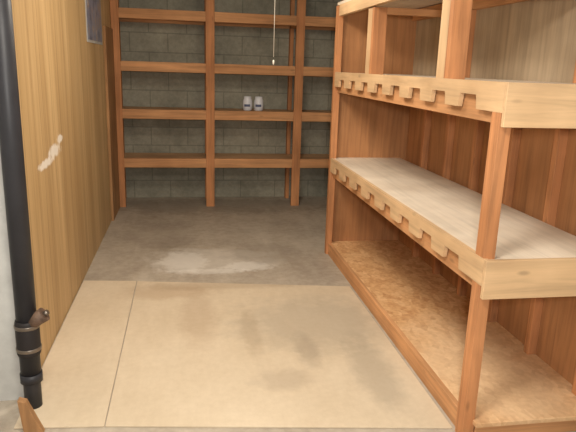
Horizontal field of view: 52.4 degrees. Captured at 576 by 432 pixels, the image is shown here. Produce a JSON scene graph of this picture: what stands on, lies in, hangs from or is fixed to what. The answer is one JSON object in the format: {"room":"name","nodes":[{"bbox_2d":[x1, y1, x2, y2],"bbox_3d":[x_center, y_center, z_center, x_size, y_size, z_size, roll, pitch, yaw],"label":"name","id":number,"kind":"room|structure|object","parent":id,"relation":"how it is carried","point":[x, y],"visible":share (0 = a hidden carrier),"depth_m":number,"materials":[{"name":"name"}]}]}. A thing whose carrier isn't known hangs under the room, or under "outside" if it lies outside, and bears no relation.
{"room":"basement storage room","nodes":[
{"label":"basement storage room","id":0,"kind":"room"},
{"bbox_2d":[0,154,23,400],"bbox_3d":[-1.530,-0.340,2.308,0.764,2.420,0.038,-1,15,-10],"label":"wall","id":1,"kind":"structure","parent":0,"point":[11,388],"depth_m":2.55,"materials":[{"name":"white paint"}]},
{"bbox_2d":[11,0,111,367],"bbox_3d":[-1.554,-0.879,4.406,0.100,2.420,4.240,-1,15,-10],"label":"wall","id":2,"kind":"structure","parent":0,"point":[61,74],"depth_m":3.43,"materials":[{"name":"brown wood"}]},
{"bbox_2d":[85,0,101,44],"bbox_3d":[-1.557,-1.630,4.697,0.006,0.470,0.810,-1,15,-10],"label":"poster","id":3,"kind":"object","parent":2,"relation":"attached to","point":[92,7],"visible":1,"depth_m":4.65,"materials":[{"name":"grey paper"}]},
{"bbox_2d":[103,25,119,220],"bbox_3d":[-1.710,-0.892,5.691,0.022,1.800,0.550,-1,15,-10],"label":"trim","id":4,"kind":"structure","parent":2,"relation":"attached to","point":[107,32],"depth_m":5.59,"materials":[{"name":"brown wood"}]},
{"bbox_2d":[119,0,340,197],"bbox_3d":[-0.605,-1.408,6.591,2.515,2.420,0.120,-1,15,-10],"label":"wall","id":5,"kind":"structure","parent":0,"point":[147,42],"depth_m":6.53,"materials":[{"name":"concrete"}]},
{"bbox_2d":[273,6,274,64],"bbox_3d":[-0.129,-1.515,4.035,0.130,0.915,0.130,-1,15,-10],"label":"pull cord","id":6,"kind":"object","parent":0,"point":[274,6],"depth_m":4.09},
{"bbox_2d":[0,197,575,431],"bbox_3d":[-0.378,0.775,3.177,3.500,0.100,7.800,-1,15,-10],"label":"floor","id":7,"kind":"structure","parent":0,"point":[236,240],"depth_m":4.84,"materials":[{"name":"concrete"}]},
{"bbox_2d":[17,397,44,431],"bbox_3d":[-1.052,0.819,2.398,0.089,0.159,0.035,-1,15,-10],"label":"wedge","id":8,"kind":"object","parent":7,"relation":"on","point":[30,421],"visible":1,"depth_m":2.38,"materials":[{"name":"brown wood"}]},
{"bbox_2d":[14,280,136,428],"bbox_3d":[-1.101,0.671,3.276,0.367,0.008,1.760,-1,15,-10],"label":"sheet","id":9,"kind":"object","parent":7,"relation":"on","point":[79,370],"visible":1,"depth_m":3.01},
{"bbox_2d":[0,0,49,408],"bbox_3d":[-1.068,-0.322,2.304,0.150,2.415,0.104,-1,15,-10],"label":"drain pipe","id":10,"kind":"object","parent":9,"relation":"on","point":[28,320],"visible":0.98,"depth_m":2.36,"materials":[{"name":"plastic"}]},
{"bbox_2d":[110,0,342,206],"bbox_3d":[-0.556,-1.334,6.314,2.510,2.418,0.460,-1,15,-10],"label":"wall shelving","id":11,"kind":"object","parent":7,"relation":"on","point":[209,160],"visible":0.72,"depth_m":6.12,"materials":[{"name":"brown wood"}]},
{"bbox_2d":[243,96,251,110],"bbox_3d":[-0.434,-1.206,6.274,0.103,0.150,0.105,-1,15,-10],"label":"ceramic jar","id":12,"kind":"object","parent":11,"relation":"on","point":[247,101],"visible":1,"depth_m":6.24,"materials":[{"name":"white ceramic"}]},
{"bbox_2d":[254,96,262,110],"bbox_3d":[-0.316,-1.207,6.294,0.103,0.150,0.105,-1,15,-10],"label":"ceramic jar","id":13,"kind":"object","parent":11,"relation":"on","point":[258,102],"visible":0.99,"depth_m":6.25,"materials":[{"name":"white ceramic"}]},
{"bbox_2d":[105,281,451,428],"bbox_3d":[-0.173,0.690,3.318,1.476,0.008,1.904,-1,15,-10],"label":"sheet","id":14,"kind":"object","parent":7,"relation":"on","point":[194,355],"visible":1,"depth_m":3.02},
{"bbox_2d":[325,0,575,431],"bbox_3d":[0.870,-0.335,3.484,0.657,1.975,2.610,-1,15,-10],"label":"shelves","id":15,"kind":"object","parent":7,"relation":"on","point":[451,211],"visible":1,"depth_m":3.06,"materials":[{"name":"brown wood"}]}
]}

